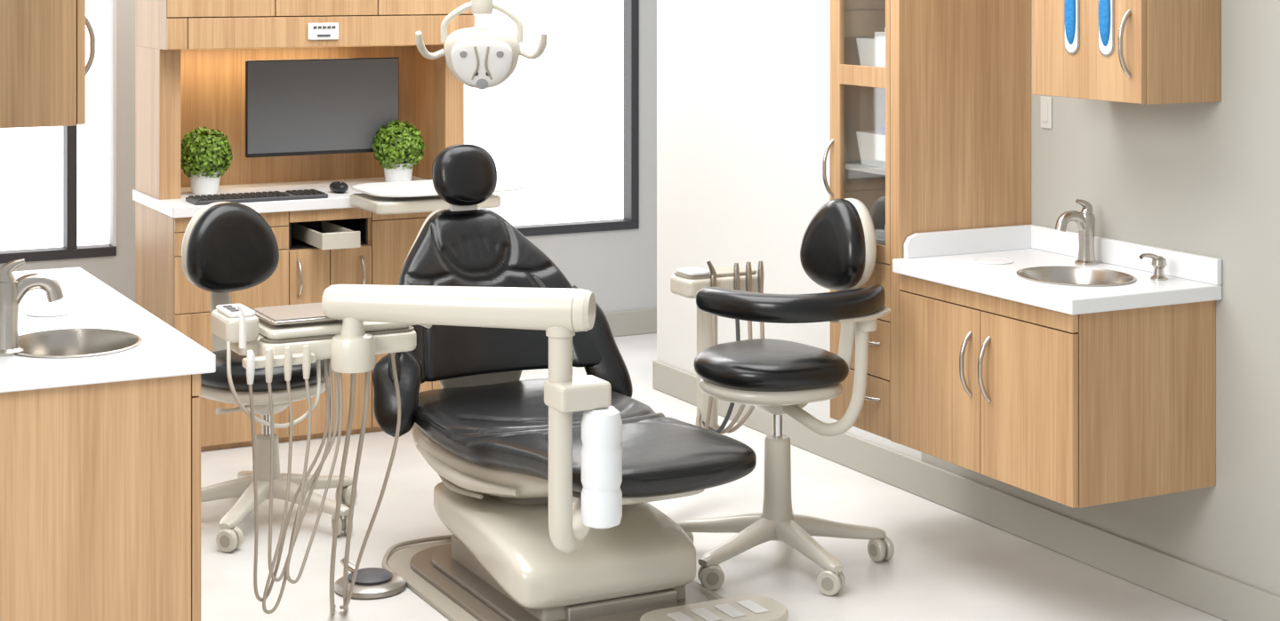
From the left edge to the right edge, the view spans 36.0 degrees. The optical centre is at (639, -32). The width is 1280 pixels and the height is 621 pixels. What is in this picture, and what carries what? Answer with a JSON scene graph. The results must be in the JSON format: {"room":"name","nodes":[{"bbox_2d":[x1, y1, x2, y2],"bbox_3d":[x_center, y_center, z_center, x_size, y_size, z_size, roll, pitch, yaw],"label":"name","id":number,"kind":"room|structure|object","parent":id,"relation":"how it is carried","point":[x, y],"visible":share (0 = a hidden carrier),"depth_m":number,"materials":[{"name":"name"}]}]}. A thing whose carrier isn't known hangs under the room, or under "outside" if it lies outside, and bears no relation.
{"room":"dental clinic","nodes":[
{"label":"dental clinic","id":0,"kind":"room"},
{"bbox_2d":[115,227,656,312],"bbox_3d":[-0.360,1.476,9.202,4.170,0.500,0.150,0,0,-27],"label":"wall","id":1,"kind":"structure","parent":0,"point":[619,268],"depth_m":9.23,"materials":[{"name":"grey paint"}]},
{"bbox_2d":[0,256,115,289],"bbox_3d":[-2.801,1.458,7.936,1.330,0.535,0.150,0,0,-27],"label":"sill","id":2,"kind":"structure","parent":1,"relation":"attached to","point":[103,268],"depth_m":8.12,"materials":[{"name":"beige paint"}]},
{"bbox_2d":[0,244,116,263],"bbox_3d":[-2.676,1.171,7.966,1.080,0.040,0.112,0,0,-27],"label":"frame","id":3,"kind":"object","parent":1,"relation":"on","point":[42,254],"visible":1,"depth_m":8.06,"materials":[{"name":"grey metal"}]},
{"bbox_2d":[0,0,109,250],"bbox_3d":[-2.678,0.283,8.000,1.028,1.735,0.010,0,0,-27],"label":"pane","id":4,"kind":"object","parent":3,"relation":"on","point":[31,158],"visible":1,"depth_m":8.14,"materials":[{"name":"white glass"}]},
{"bbox_2d":[63,124,77,249],"bbox_3d":[-2.357,0.283,8.132,0.040,1.735,0.112,0,0,-27],"label":"mullion","id":5,"kind":"object","parent":3,"relation":"on","point":[69,132],"visible":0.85,"depth_m":8.08,"materials":[{"name":"grey metal"}]},
{"bbox_2d":[109,0,116,246],"bbox_3d":[-2.202,0.283,8.212,0.012,1.735,0.112,0,0,-27],"label":"frame","id":6,"kind":"object","parent":3,"relation":"on","point":[112,3],"visible":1,"depth_m":8.16,"materials":[{"name":"white paint"}]},
{"bbox_2d":[115,0,135,263],"bbox_3d":[-1.980,0.301,8.362,0.520,1.850,0.150,0,0,-27],"label":"pier","id":7,"kind":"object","parent":1,"relation":"on","point":[125,9],"visible":0.22,"depth_m":8.19,"materials":[{"name":"grey paint"}]},
{"bbox_2d":[512,218,639,236],"bbox_3d":[-0.883,1.206,8.896,1.920,0.040,0.112,0,0,-27],"label":"frame","id":8,"kind":"object","parent":1,"relation":"on","point":[594,226],"visible":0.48,"depth_m":9.15,"materials":[{"name":"grey metal"}]},
{"bbox_2d":[464,0,623,225],"bbox_3d":[-0.897,0.301,8.923,1.840,1.770,0.010,0,0,-27],"label":"pane","id":9,"kind":"object","parent":8,"relation":"on","point":[554,128],"visible":0.33,"depth_m":9.18,"materials":[{"name":"white glass"}]},
{"bbox_2d":[624,0,639,220],"bbox_3d":[-0.048,0.301,9.328,0.040,1.770,0.112,0,0,-27],"label":"frame","id":10,"kind":"object","parent":8,"relation":"on","point":[631,7],"visible":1,"depth_m":9.29,"materials":[{"name":"grey metal"}]},
{"bbox_2d":[638,0,656,228],"bbox_3d":[0.723,0.301,9.763,1.730,1.850,0.150,0,0,-27],"label":"pier","id":11,"kind":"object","parent":1,"relation":"on","point":[647,8],"visible":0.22,"depth_m":9.32,"materials":[{"name":"grey paint"}]},
{"bbox_2d":[415,0,547,89],"bbox_3d":[-0.881,-0.053,6.700,0.372,0.842,1.953,0,0,-27],"label":"light","id":12,"kind":"object","parent":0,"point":[482,58],"visible":1,"depth_m":5.96,"materials":[{"name":"beige plastic"}]},
{"bbox_2d":[200,332,1225,620],"bbox_3d":[-0.270,1.756,3.780,9.000,0.060,9.960,0,0,-27],"label":"floor","id":13,"kind":"structure","parent":0,"point":[946,564],"depth_m":5.84,"materials":[{"name":"stone"}]},
{"bbox_2d":[0,374,200,620],"bbox_3d":[-1.472,1.304,4.812,0.513,0.845,1.390,0,0,-27],"label":"base cabinet","id":14,"kind":"object","parent":13,"relation":"on","point":[100,484],"visible":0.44,"depth_m":4.20,"materials":[{"name":"brown wood"}]},
{"bbox_2d":[0,267,215,392],"bbox_3d":[-1.475,0.826,4.808,0.504,0.110,1.425,0,0,-27],"label":"countertop","id":15,"kind":"structure","parent":14,"relation":"on","point":[87,302],"depth_m":4.43,"materials":[{"name":"white"}]},
{"bbox_2d":[0,258,63,356],"bbox_3d":[-1.347,0.738,4.326,0.158,0.206,0.071,0,0,-27],"label":"faucet","id":16,"kind":"object","parent":15,"relation":"on","point":[12,291],"visible":1,"depth_m":4.29,"materials":[{"name":"silver metal"}]},
{"bbox_2d":[16,328,141,358],"bbox_3d":[-1.274,0.914,4.414,0.302,0.157,0.343,0,0,-27],"label":"sink basin","id":17,"kind":"object","parent":15,"relation":"in","point":[65,343],"visible":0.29,"depth_m":4.55,"materials":[{"name":"silver metal"}]},
{"bbox_2d":[181,201,357,552],"bbox_3d":[-1.152,1.238,6.152,0.625,0.976,0.630,0,0,-42],"label":"stool","id":18,"kind":"object","parent":13,"relation":"on","point":[227,247],"visible":0.74,"depth_m":6.15,"materials":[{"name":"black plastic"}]},
{"bbox_2d":[186,202,279,292],"bbox_3d":[-1.315,0.891,6.301,0.324,0.282,0.118,0,0,-42],"label":"cushion","id":19,"kind":"object","parent":18,"relation":"on","point":[230,247],"depth_m":6.26,"materials":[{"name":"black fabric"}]},
{"bbox_2d":[200,349,328,391],"bbox_3d":[-1.165,1.244,6.137,0.441,0.100,0.404,0,0,-42],"label":"seat cushion","id":20,"kind":"object","parent":18,"relation":"on","point":[217,381],"depth_m":5.97,"materials":[{"name":"black fabric"}]},
{"bbox_2d":[342,519,345,530],"bbox_3d":[-0.908,1.686,5.998,0.010,0.052,0.052,0,0,-22],"label":"hood","id":21,"kind":"object","parent":18,"relation":"attached to","point":[343,520],"depth_m":5.98,"materials":[{"name":"beige plastic"}]},
{"bbox_2d":[342,487,346,501],"bbox_3d":[-0.944,1.686,6.328,0.010,0.052,0.052,0,0,12],"label":"hood","id":22,"kind":"object","parent":18,"relation":"attached to","point":[344,491],"depth_m":6.31,"materials":[{"name":"beige plastic"}]},
{"bbox_2d":[132,0,474,451],"bbox_3d":[-1.222,0.626,7.448,1.218,2.200,0.750,0,0,-27],"label":"tall cabinet","id":23,"kind":"object","parent":13,"relation":"on","point":[191,56],"visible":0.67,"depth_m":7.32,"materials":[{"name":"brown wood"}]},
{"bbox_2d":[132,176,426,218],"bbox_3d":[-1.252,0.861,7.506,1.218,0.040,0.620,0,0,-27],"label":"countertop","id":24,"kind":"structure","parent":23,"relation":"on","point":[172,208],"depth_m":7.24,"materials":[{"name":"white"}]},
{"bbox_2d":[180,126,232,194],"bbox_3d":[-1.629,0.714,7.365,0.211,0.254,0.208,0,0,-27],"label":"boxwood plant","id":25,"kind":"object","parent":24,"relation":"on","point":[204,156],"visible":0.99,"depth_m":7.31,"materials":[{"name":"green plant"}]},
{"bbox_2d":[185,189,327,205],"bbox_3d":[-1.395,0.831,7.178,0.490,0.019,0.160,0,0,-27],"label":"keyboard","id":26,"kind":"object","parent":24,"relation":"on","point":[306,194],"visible":1,"depth_m":7.14,"materials":[{"name":"grey plastic"}]},
{"bbox_2d":[329,181,348,192],"bbox_3d":[-1.132,0.818,7.399,0.064,0.044,0.110,0,0,-27],"label":"computer mouse","id":27,"kind":"object","parent":24,"relation":"on","point":[337,187],"visible":1,"depth_m":7.36,"materials":[{"name":"black plastic"}]},
{"bbox_2d":[371,119,425,182],"bbox_3d":[-0.942,0.715,7.688,0.210,0.253,0.204,0,0,-27],"label":"boxwood plant","id":28,"kind":"object","parent":24,"relation":"on","point":[398,148],"visible":0.99,"depth_m":7.63,"materials":[{"name":"green plant"}]},
{"bbox_2d":[245,56,399,158],"bbox_3d":[-1.269,0.532,7.698,0.612,0.368,0.222,0,0,-27],"label":"computer monitor","id":29,"kind":"object","parent":23,"relation":"attached to","point":[310,106],"visible":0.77,"depth_m":7.59,"materials":[{"name":"black plastic"}]},
{"bbox_2d":[350,178,524,215],"bbox_3d":[-0.745,0.836,7.262,0.600,0.071,0.420,0,0,-27],"label":"swing-out work surface","id":30,"kind":"object","parent":23,"relation":"attached to","point":[412,196],"visible":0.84,"depth_m":7.09,"materials":[{"name":"white plastic"}]},
{"bbox_2d":[350,192,500,215],"bbox_3d":[-0.787,0.850,7.212,0.480,0.043,0.330,0,0,-27],"label":"tray","id":31,"kind":"object","parent":30,"relation":"on","point":[378,204],"depth_m":7.04,"materials":[{"name":"beige plastic"}]},
{"bbox_2d":[334,535,452,599],"bbox_3d":[-0.702,1.685,5.651,0.200,0.082,0.557,0,0,16],"label":"foot pedal","id":32,"kind":"object","parent":13,"relation":"on","point":[371,583],"visible":0.82,"depth_m":5.45,"materials":[{"name":"silver metal"}]},
{"bbox_2d":[372,144,788,620],"bbox_3d":[-0.259,1.140,5.611,0.824,1.172,1.540,0,0,-24],"label":"chair","id":33,"kind":"object","parent":13,"relation":"on","point":[484,433],"visible":0.77,"depth_m":5.41,"materials":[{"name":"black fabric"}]},
{"bbox_2d":[211,284,622,614],"bbox_3d":[-0.489,1.234,4.794,0.988,0.973,0.782,0,0,20],"label":"dental delivery unit","id":34,"kind":"object","parent":33,"relation":"attached to","point":[351,324],"visible":1,"depth_m":4.61,"materials":[{"name":"beige plastic"}]},
{"bbox_2d":[250,302,339,326],"bbox_3d":[-0.815,0.844,4.798,0.230,0.022,0.210,0,0,-27],"label":"tray","id":35,"kind":"object","parent":34,"relation":"on","point":[311,314],"depth_m":4.74,"materials":[{"name":"beige plastic"}]},
{"bbox_2d":[581,406,622,528],"bbox_3d":[-0.090,1.161,4.588,0.096,0.275,0.096,0,0,-27],"label":"water bottle","id":36,"kind":"object","parent":34,"relation":"on","point":[601,426],"depth_m":4.55,"materials":[{"name":"white plastic"}]},
{"bbox_2d":[432,144,496,206],"bbox_3d":[-0.553,0.651,6.218,0.212,0.193,0.119,0,0,-27],"label":"cushion","id":37,"kind":"object","parent":33,"relation":"on","point":[463,174],"depth_m":6.18,"materials":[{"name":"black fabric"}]},
{"bbox_2d":[388,208,601,383],"bbox_3d":[-0.486,0.995,6.087,0.730,0.474,0.366,0,0,-27],"label":"cushion","id":38,"kind":"object","parent":33,"relation":"on","point":[470,247],"depth_m":6.08,"materials":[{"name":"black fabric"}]},
{"bbox_2d":[415,378,756,498],"bbox_3d":[-0.191,1.313,5.519,0.653,0.155,1.305,0,0,-27],"label":"seat cushion","id":39,"kind":"object","parent":33,"relation":"on","point":[488,435],"depth_m":5.33,"materials":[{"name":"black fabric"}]},
{"bbox_2d":[670,259,764,433],"bbox_3d":[0.091,1.263,6.134,0.238,0.691,0.775,0,0,42],"label":"holder","id":40,"kind":"object","parent":33,"relation":"attached to","point":[686,282],"visible":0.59,"depth_m":6.28,"materials":[{"name":"beige plastic"}]},
{"bbox_2d":[604,308,656,336],"bbox_3d":[-0.846,1.668,8.857,5.350,0.114,0.014,0,0,-27],"label":"board","id":41,"kind":"object","parent":13,"relation":"on","point":[644,321],"visible":0.02,"depth_m":9.27,"materials":[{"name":"grey paint"}]},
{"bbox_2d":[652,360,656,388],"bbox_3d":[0.127,1.668,8.127,0.164,0.114,0.013,0,0,-27],"label":"baseboard","id":42,"kind":"object","parent":13,"relation":"on","point":[656,360],"depth_m":8.09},
{"bbox_2d":[676,198,894,596],"bbox_3d":[0.406,1.203,5.674,0.650,1.046,0.635,0,0,-32],"label":"stool","id":43,"kind":"object","parent":13,"relation":"on","point":[778,378],"visible":0.91,"depth_m":5.57,"materials":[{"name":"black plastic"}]},
{"bbox_2d":[693,338,848,391],"bbox_3d":[0.362,1.144,5.675,0.404,0.100,0.441,0,0,-32],"label":"seat cushion","id":44,"kind":"object","parent":43,"relation":"on","point":[756,364],"depth_m":5.54,"materials":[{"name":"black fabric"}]},
{"bbox_2d":[800,198,865,290],"bbox_3d":[0.583,0.814,5.815,0.114,0.268,0.265,0,0,-32],"label":"backrest","id":45,"kind":"object","parent":43,"relation":"on","point":[833,247],"depth_m":5.76,"materials":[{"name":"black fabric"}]},
{"bbox_2d":[831,306,891,323],"bbox_3d":[0.621,0.973,5.516,0.237,0.023,0.079,0,0,-44],"label":"bracket","id":46,"kind":"object","parent":43,"relation":"on","point":[868,315],"depth_m":5.46,"materials":[{"name":"beige plastic"}]},
{"bbox_2d":[880,538,887,554],"bbox_3d":[0.702,1.686,5.737,0.010,0.052,0.052,0,0,-30],"label":"hood","id":47,"kind":"object","parent":43,"relation":"attached to","point":[883,541],"depth_m":5.71,"materials":[{"name":"beige plastic"}]},
{"bbox_2d":[654,360,1279,620],"bbox_3d":[1.709,1.668,4.912,0.014,0.114,7.150,0,0,-27],"label":"board","id":48,"kind":"object","parent":13,"relation":"on","point":[1214,594],"visible":1,"depth_m":5.95,"materials":[{"name":"grey paint"}]},
{"bbox_2d":[656,0,921,461],"bbox_3d":[0.562,0.276,7.303,0.150,2.900,1.850,0,0,-27],"label":"far section","id":49,"kind":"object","parent":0,"point":[743,85],"visible":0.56,"depth_m":7.51,"materials":[{"name":"white paint"}]},
{"bbox_2d":[921,0,1279,596],"bbox_3d":[2.207,0.276,4.129,0.150,2.900,5.300,0,0,-27],"label":"wall","id":50,"kind":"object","parent":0,"point":[1203,179],"visible":0.33,"depth_m":5.25,"materials":[{"name":"grey paint"}]},
{"bbox_2d":[822,0,1031,444],"bbox_3d":[0.865,0.404,5.989,0.520,1.956,0.371,0,0,-27],"label":"storage cabinet","id":51,"kind":"object","parent":50,"relation":"attached to","point":[952,93],"visible":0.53,"depth_m":5.84,"materials":[{"name":"brown wood"}]},
{"bbox_2d":[844,162,885,175],"bbox_3d":[0.878,0.604,6.008,0.440,0.014,0.302,0,0,-27],"label":"shelf","id":52,"kind":"object","parent":51,"relation":"attached to","point":[850,168],"depth_m":5.97,"materials":[{"name":"clear plastic"}]},
{"bbox_2d":[856,124,885,167],"bbox_3d":[0.822,0.528,5.954,0.244,0.135,0.239,0,0,-27],"label":"storage bin","id":53,"kind":"object","parent":51,"relation":"on","point":[871,143],"visible":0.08,"depth_m":5.94,"materials":[{"name":"white plastic"}]},
{"bbox_2d":[856,27,885,67],"bbox_3d":[0.822,0.245,5.954,0.244,0.132,0.239,0,0,-27],"label":"storage bin","id":54,"kind":"object","parent":51,"relation":"on","point":[871,51],"visible":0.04,"depth_m":5.94,"materials":[{"name":"white plastic"}]},
{"bbox_2d":[874,224,885,245],"bbox_3d":[0.822,0.845,5.954,0.244,0.132,0.239,0,0,-27],"label":"storage bin","id":55,"kind":"object","parent":51,"relation":"on","point":[880,234],"visible":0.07,"depth_m":5.94,"materials":[{"name":"white plastic"}]},
{"bbox_2d":[876,239,885,245],"bbox_3d":[0.822,0.861,5.954,0.244,0.100,0.239,0,0,-27],"label":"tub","id":56,"kind":"object","parent":55,"relation":"in","point":[878,241],"depth_m":5.89,"materials":[{"name":"white plastic"}]},
{"bbox_2d":[1040,96,1052,128],"bbox_3d":[1.212,0.428,5.877,0.008,0.095,0.050,0,0,-27],"label":"light switch","id":57,"kind":"object","parent":50,"relation":"attached to","point":[1046,102],"visible":1,"depth_m":5.87,"materials":[{"name":"grey plastic"}]},
{"bbox_2d":[899,273,1215,508],"bbox_3d":[1.127,1.131,5.480,0.523,0.501,0.772,0,0,-27],"label":"base cabinet","id":58,"kind":"object","parent":50,"relation":"attached to","point":[1100,408],"visible":0.9,"depth_m":5.20,"materials":[{"name":"brown wood"}]},
{"bbox_2d":[892,224,1221,315],"bbox_3d":[1.139,0.826,5.471,0.509,0.110,0.796,0,0,-27],"label":"countertop","id":59,"kind":"structure","parent":58,"relation":"on","point":[987,260],"depth_m":5.49,"materials":[{"name":"white stone"}]},
{"bbox_2d":[1016,265,1135,287],"bbox_3d":[1.190,0.914,5.375,0.302,0.157,0.343,0,0,-27],"label":"sink basin","id":60,"kind":"object","parent":59,"relation":"in","point":[1055,275],"visible":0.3,"depth_m":5.50,"materials":[{"name":"silver metal"}]},
{"bbox_2d":[1055,199,1097,265],"bbox_3d":[1.239,0.748,5.598,0.143,0.186,0.065,0,0,-27],"label":"faucet","id":61,"kind":"object","parent":59,"relation":"on","point":[1084,220],"visible":1,"depth_m":5.59,"materials":[{"name":"silver metal"}]},
{"bbox_2d":[1029,224,1221,285],"bbox_3d":[1.357,0.806,5.584,0.019,0.070,0.796,0,0,-27],"label":"backsplash","id":62,"kind":"structure","parent":59,"relation":"on","point":[1192,267],"depth_m":5.52,"materials":[{"name":"white"}]},
{"bbox_2d":[1139,253,1167,280],"bbox_3d":[1.381,0.802,5.308,0.110,0.077,0.046,0,0,-42],"label":"soap dispenser","id":63,"kind":"object","parent":59,"relation":"on","point":[1158,262],"visible":1,"depth_m":5.31,"materials":[{"name":"silver metal"}]},
{"bbox_2d":[1032,0,1221,104],"bbox_3d":[1.304,-0.011,5.367,0.313,0.727,0.450,0,0,-27],"label":"upper cabinet","id":64,"kind":"object","parent":50,"relation":"attached to","point":[1139,52],"visible":1,"depth_m":5.21,"materials":[{"name":"brown wood"}]},
{"bbox_3d":[-2.361,0.276,5.805,0.150,2.900,4.040,0,0,-27],"label":"wall","id":65,"kind":"structure","parent":0,"visible":0},
{"bbox_2d":[0,0,95,127],"bbox_3d":[-1.562,-0.011,4.777,0.321,0.727,0.880,0,0,-27],"label":"upper cabinet","id":66,"kind":"object","parent":65,"relation":"attached to","point":[44,69],"visible":1,"depth_m":4.40,"materials":[{"name":"brown wood"}]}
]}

